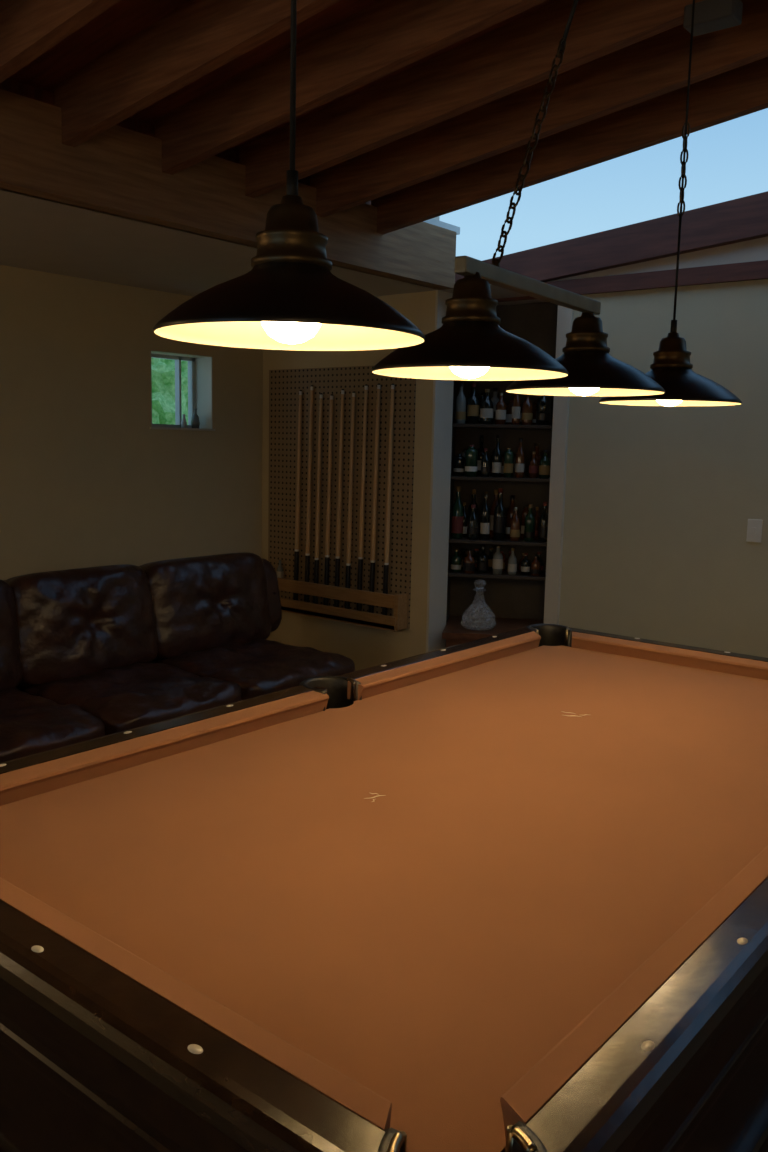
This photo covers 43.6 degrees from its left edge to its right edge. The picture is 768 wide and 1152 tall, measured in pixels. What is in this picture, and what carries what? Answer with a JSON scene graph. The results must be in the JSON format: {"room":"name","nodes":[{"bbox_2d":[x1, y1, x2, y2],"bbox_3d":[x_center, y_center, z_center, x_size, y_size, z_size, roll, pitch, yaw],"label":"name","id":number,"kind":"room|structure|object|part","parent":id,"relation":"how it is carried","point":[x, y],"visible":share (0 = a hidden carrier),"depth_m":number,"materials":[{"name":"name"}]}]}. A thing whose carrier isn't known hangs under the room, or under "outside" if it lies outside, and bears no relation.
{"room":"games hall","nodes":[
{"label":"games hall","id":0,"kind":"room"},
{"bbox_2d":[0,265,262,579],"bbox_3d":[-2.480,-0.636,4.143,0.200,2.900,7.200,8,10,39],"label":"wall","id":1,"kind":"structure","parent":0,"point":[86,481],"depth_m":5.17,"materials":[{"name":"beige paint"}]},
{"bbox_2d":[150,351,214,430],"bbox_3d":[-1.230,-1.070,5.597,0.202,0.432,0.467,8,10,39],"label":"window","id":2,"kind":"structure","parent":1,"relation":"in","point":[199,369],"depth_m":5.74,"materials":[{"name":"paint"}]},
{"bbox_2d":[181,409,199,427],"bbox_3d":[-1.147,-0.935,5.700,0.116,0.115,0.052,-6,11,-41],"label":"bottles","id":3,"kind":"object","parent":2,"relation":"on","point":[195,423],"visible":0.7,"depth_m":5.70,"materials":[{"name":"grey glass"}]},
{"bbox_2d":[0,78,455,289],"bbox_3d":[-1.645,-1.430,2.692,0.160,0.410,6.180,8,10,39],"label":"header beam","id":4,"kind":"structure","parent":0,"point":[118,170],"depth_m":3.60,"materials":[{"name":"brown wood"}]},
{"bbox_2d":[0,188,526,298],"bbox_3d":[-1.710,-1.333,3.357,1.830,0.030,7.100,8,10,39],"label":"ceiling","id":5,"kind":"structure","parent":0,"point":[37,234],"depth_m":4.25,"materials":[{"name":"paint"}]},
{"bbox_2d":[9,0,557,152],"bbox_3d":[0.081,-1.692,1.833,6.830,0.947,7.300,8,10,39],"label":"deck","id":6,"kind":"object","parent":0,"point":[124,19],"visible":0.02,"depth_m":3.06,"materials":[{"name":"brown wood"}]},
{"bbox_2d":[423,218,459,234],"bbox_3d":[1.998,-2.018,3.604,5.350,0.806,1.190,8,10,39],"label":"frame","id":7,"kind":"object","parent":6,"relation":"attached to","point":[432,221],"visible":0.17,"depth_m":5.54,"materials":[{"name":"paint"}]},
{"bbox_2d":[262,290,435,670],"bbox_3d":[-0.209,-0.484,5.751,1.330,2.250,0.160,8,10,39],"label":"wall","id":8,"kind":"structure","parent":0,"point":[366,646],"depth_m":5.53,"materials":[{"name":"beige paint"}]},
{"bbox_2d":[268,366,415,628],"bbox_3d":[-0.283,-0.489,5.699,1.140,1.470,0.011,8,10,39],"label":"pegboard","id":9,"kind":"object","parent":8,"relation":"attached to","point":[285,385],"visible":0.64,"depth_m":5.64,"materials":[{"name":"brown wood"}]},
{"bbox_2d":[277,578,407,630],"bbox_3d":[-0.335,0.147,5.749,1.130,0.205,0.098,8,10,39],"label":"cue rack","id":10,"kind":"object","parent":9,"relation":"attached to","point":[398,602],"visible":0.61,"depth_m":5.60,"materials":[{"name":"brown wood"}]},
{"bbox_2d":[277,560,282,577],"bbox_3d":[-0.650,-0.030,6.009,0.043,0.140,0.042,8,10,39],"label":"bottle","id":11,"kind":"object","parent":10,"relation":"on","point":[279,569],"visible":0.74,"depth_m":5.99,"materials":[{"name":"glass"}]},
{"bbox_2d":[293,390,301,599],"bbox_3d":[-0.526,-0.467,5.854,0.032,1.313,0.054,8,10,39],"label":"pool cue","id":12,"kind":"object","parent":10,"relation":"on","point":[297,517],"visible":0.76,"depth_m":5.85,"materials":[{"name":"brown wood"}]},
{"bbox_2d":[304,385,312,601],"bbox_3d":[-0.454,-0.471,5.794,0.032,1.340,0.054,8,10,39],"label":"pool cue","id":13,"kind":"object","parent":10,"relation":"on","point":[308,517],"visible":0.77,"depth_m":5.79,"materials":[{"name":"brown wood"}]},
{"bbox_2d":[313,393,322,603],"bbox_3d":[-0.395,-0.439,5.749,0.032,1.292,0.053,8,10,39],"label":"pool cue","id":14,"kind":"object","parent":10,"relation":"on","point":[318,496],"visible":0.79,"depth_m":5.74,"materials":[{"name":"brown wood"}]},
{"bbox_2d":[323,394,332,605],"bbox_3d":[-0.330,-0.426,5.696,0.032,1.284,0.053,8,10,39],"label":"pool cue","id":15,"kind":"object","parent":10,"relation":"on","point":[328,509],"visible":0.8,"depth_m":5.69,"materials":[{"name":"brown wood"}]},
{"bbox_2d":[334,389,343,606],"bbox_3d":[-0.264,-0.432,5.641,0.032,1.314,0.054,8,10,39],"label":"pool cue","id":16,"kind":"object","parent":10,"relation":"on","point":[339,499],"visible":0.78,"depth_m":5.63,"materials":[{"name":"brown wood"}]},
{"bbox_2d":[344,391,354,608],"bbox_3d":[-0.198,-0.415,5.589,0.032,1.297,0.053,8,10,39],"label":"pool cue","id":17,"kind":"object","parent":10,"relation":"on","point":[350,496],"visible":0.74,"depth_m":5.58,"materials":[{"name":"brown wood"}]},
{"bbox_2d":[356,384,367,610],"bbox_3d":[-0.126,-0.425,5.529,0.032,1.336,0.054,8,10,39],"label":"pool cue","id":18,"kind":"object","parent":10,"relation":"on","point":[362,498],"visible":0.8,"depth_m":5.52,"materials":[{"name":"brown wood"}]},
{"bbox_2d":[368,383,379,612],"bbox_3d":[-0.054,-0.417,5.471,0.032,1.339,0.054,8,10,39],"label":"pool cue","id":19,"kind":"object","parent":10,"relation":"on","point":[375,481],"visible":0.8,"depth_m":5.46,"materials":[{"name":"brown wood"}]},
{"bbox_2d":[382,383,393,614],"bbox_3d":[0.023,-0.405,5.408,0.032,1.336,0.054,8,10,39],"label":"pool cue","id":20,"kind":"object","parent":10,"relation":"on","point":[389,474],"visible":0.78,"depth_m":5.40,"materials":[{"name":"brown wood"}]},
{"bbox_2d":[426,290,453,652],"bbox_3d":[0.311,-0.414,5.330,0.015,2.250,0.168,8,10,39],"label":"trim","id":21,"kind":"structure","parent":8,"relation":"attached to","point":[442,411],"depth_m":5.32,"materials":[{"name":"paint"}]},
{"bbox_2d":[0,0,767,233],"bbox_3d":[0.225,-1.531,0.831,5.120,0.876,5.456,8,10,39],"label":"ceiling","id":22,"kind":"structure","parent":0,"point":[451,131],"depth_m":3.21,"materials":[{"name":"brown wood"}]},
{"bbox_2d":[153,0,424,350],"bbox_3d":[-0.114,-0.868,1.223,0.363,1.120,0.363,8,10,39],"label":"pendant lamp","id":23,"kind":"object","parent":22,"relation":"hanging from","point":[290,298],"visible":1,"depth_m":1.24,"materials":[{"name":"black metal"}]},
{"bbox_2d":[372,0,664,395],"bbox_3d":[0.323,-0.948,1.930,0.370,1.126,0.910,6,10,33],"label":"light","id":24,"kind":"object","parent":22,"relation":"hanging from","point":[470,344],"visible":1,"depth_m":1.85,"materials":[{"name":"black metal"}]},
{"bbox_2d":[599,0,741,405],"bbox_3d":[0.767,-1.006,2.467,0.363,1.125,0.363,8,10,39],"label":"pendant lamp","id":25,"kind":"object","parent":22,"relation":"hanging from","point":[671,368],"visible":0.9,"depth_m":2.47,"materials":[{"name":"black metal"}]},
{"bbox_2d":[683,0,742,35],"bbox_3d":[0.921,-1.571,2.692,0.140,0.060,0.080,8,10,39],"label":"junction box","id":26,"kind":"object","parent":22,"relation":"attached to","point":[709,15],"depth_m":2.67,"materials":[{"name":"grey metal"}]},
{"bbox_2d":[445,302,557,647],"bbox_3d":[0.667,-0.434,5.525,0.680,2.250,0.310,2,8,9],"label":"wall niche","id":27,"kind":"object","parent":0,"point":[535,323],"visible":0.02,"depth_m":5.62,"materials":[{"name":"paint"}]},
{"bbox_2d":[448,423,551,580],"bbox_3d":[0.675,-0.581,5.488,0.575,1.168,0.280,2,8,9],"label":"shelves","id":28,"kind":"object","parent":27,"relation":"attached to","point":[521,542],"visible":0.5,"depth_m":5.40,"materials":[{"name":"brown wood"}]},
{"bbox_2d":[450,382,550,575],"bbox_3d":[0.673,-0.552,5.474,0.555,1.073,0.219,3,8,10],"label":"liquor bottles","id":29,"kind":"object","parent":28,"relation":"in","point":[472,462],"visible":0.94,"depth_m":5.44,"materials":[{"name":"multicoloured glass"}]},
{"bbox_2d":[498,236,767,657],"bbox_3d":[2.402,-0.547,4.148,5.700,2.930,0.120,8,10,39],"label":"wall","id":30,"kind":"structure","parent":0,"point":[660,501],"depth_m":4.85,"materials":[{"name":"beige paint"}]},
{"bbox_2d":[544,305,573,624],"bbox_3d":[0.948,-0.385,5.276,0.085,2.235,0.022,8,10,39],"label":"trim","id":31,"kind":"structure","parent":30,"relation":"attached to","point":[565,315],"depth_m":5.25,"materials":[{"name":"paint"}]},
{"bbox_2d":[455,191,767,282],"bbox_3d":[2.414,-1.673,3.896,5.600,0.730,0.060,8,10,39],"label":"roof beam","id":32,"kind":"structure","parent":30,"relation":"attached to","point":[742,219],"depth_m":4.78,"materials":[{"name":"brown wood"}]},
{"bbox_2d":[496,260,767,301],"bbox_3d":[2.568,-1.315,3.818,5.190,0.080,0.030,8,10,39],"label":"trim","id":33,"kind":"structure","parent":30,"relation":"attached to","point":[755,270],"depth_m":4.76,"materials":[{"name":"brown wood"}]},
{"bbox_2d":[746,519,762,542],"bbox_3d":[1.779,-0.217,4.616,0.070,0.110,0.012,8,10,39],"label":"light switch","id":34,"kind":"object","parent":30,"relation":"attached to","point":[754,527],"visible":1,"depth_m":4.61,"materials":[{"name":"white plastic"}]},
{"bbox_3d":[0.019,1.199,2.238,6.830,0.100,7.300,8,10,39],"label":"floor","id":35,"kind":"structure","parent":0,"visible":0},
{"bbox_2d":[0,552,354,762],"bbox_3d":[-1.188,0.413,4.181,1.092,0.866,2.380,8,10,39],"label":"leather sofa","id":36,"kind":"object","parent":35,"relation":"on","point":[89,653],"visible":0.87,"depth_m":4.20,"materials":[{"name":"brown leather"}]},
{"bbox_2d":[0,579,21,689],"bbox_3d":[-1.779,0.272,3.754,0.316,0.492,0.700,8,10,39],"label":"cushion","id":37,"kind":"object","parent":36,"relation":"on","point":[10,590],"depth_m":3.91,"materials":[{"name":"brown leather"}]},
{"bbox_2d":[0,688,104,762],"bbox_3d":[-1.499,0.598,3.562,0.760,0.218,0.674,8,10,39],"label":"seat cushion","id":38,"kind":"object","parent":36,"relation":"on","point":[31,723],"depth_m":3.49,"materials":[{"name":"brown leather"}]},
{"bbox_2d":[5,564,157,685],"bbox_3d":[-1.346,0.209,4.274,0.318,0.492,0.700,8,10,39],"label":"cushion","id":39,"kind":"object","parent":36,"relation":"on","point":[80,623],"depth_m":4.15,"materials":[{"name":"brown leather"}]},
{"bbox_2d":[23,663,241,735],"bbox_3d":[-1.068,0.533,4.084,0.760,0.221,0.674,8,10,39],"label":"seat cushion","id":40,"kind":"object","parent":36,"relation":"on","point":[125,696],"depth_m":3.96,"materials":[{"name":"brown leather"}]},
{"bbox_2d":[139,552,270,659],"bbox_3d":[-0.899,0.142,4.821,0.320,0.491,0.760,8,10,39],"label":"cushion","id":41,"kind":"object","parent":36,"relation":"on","point":[199,604],"depth_m":4.68,"materials":[{"name":"brown leather"}]},
{"bbox_2d":[156,639,354,699],"bbox_3d":[-0.618,0.465,4.629,0.760,0.224,0.734,8,10,39],"label":"seat cushion","id":42,"kind":"object","parent":36,"relation":"on","point":[260,667],"depth_m":4.49,"materials":[{"name":"brown leather"}]},
{"bbox_2d":[0,624,767,1151],"bbox_3d":[0.308,0.752,2.113,1.398,0.833,2.399,8,10,39],"label":"pool table","id":43,"kind":"object","parent":35,"relation":"on","point":[506,891],"visible":1,"depth_m":1.36,"materials":[{"name":"fabric"}]},
{"bbox_3d":[0.312,0.558,2.086,1.344,0.235,2.381,8,10,39],"label":"cabinet frame","id":44,"kind":"part","parent":43,"relation":"part of","materials":[{"name":"brown wood"}]},
{"bbox_2d":[442,615,543,646],"bbox_3d":[0.646,0.493,5.505,0.594,0.420,0.545,2,8,8],"label":"bar cabinet","id":45,"kind":"object","parent":35,"relation":"on","point":[454,633],"visible":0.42,"depth_m":5.37,"materials":[{"name":"brown wood"}]},
{"bbox_2d":[461,579,495,630],"bbox_3d":[0.532,0.155,5.367,0.195,0.280,0.196,8,10,39],"label":"decanter","id":46,"kind":"object","parent":45,"relation":"on","point":[478,616],"visible":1,"depth_m":5.32,"materials":[{"name":"clear glass"}]},
{"label":"outside","id":47,"kind":"structure","parent":0,"visible":0},
{"bbox_2d":[151,358,187,424],"bbox_3d":[-1.740,-0.645,7.552,1.600,2.667,4.216,8,10,39],"label":"hedge","id":48,"kind":"object","parent":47,"point":[162,370],"visible":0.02,"depth_m":6.80,"materials":[{"name":"green plant"}]}
]}

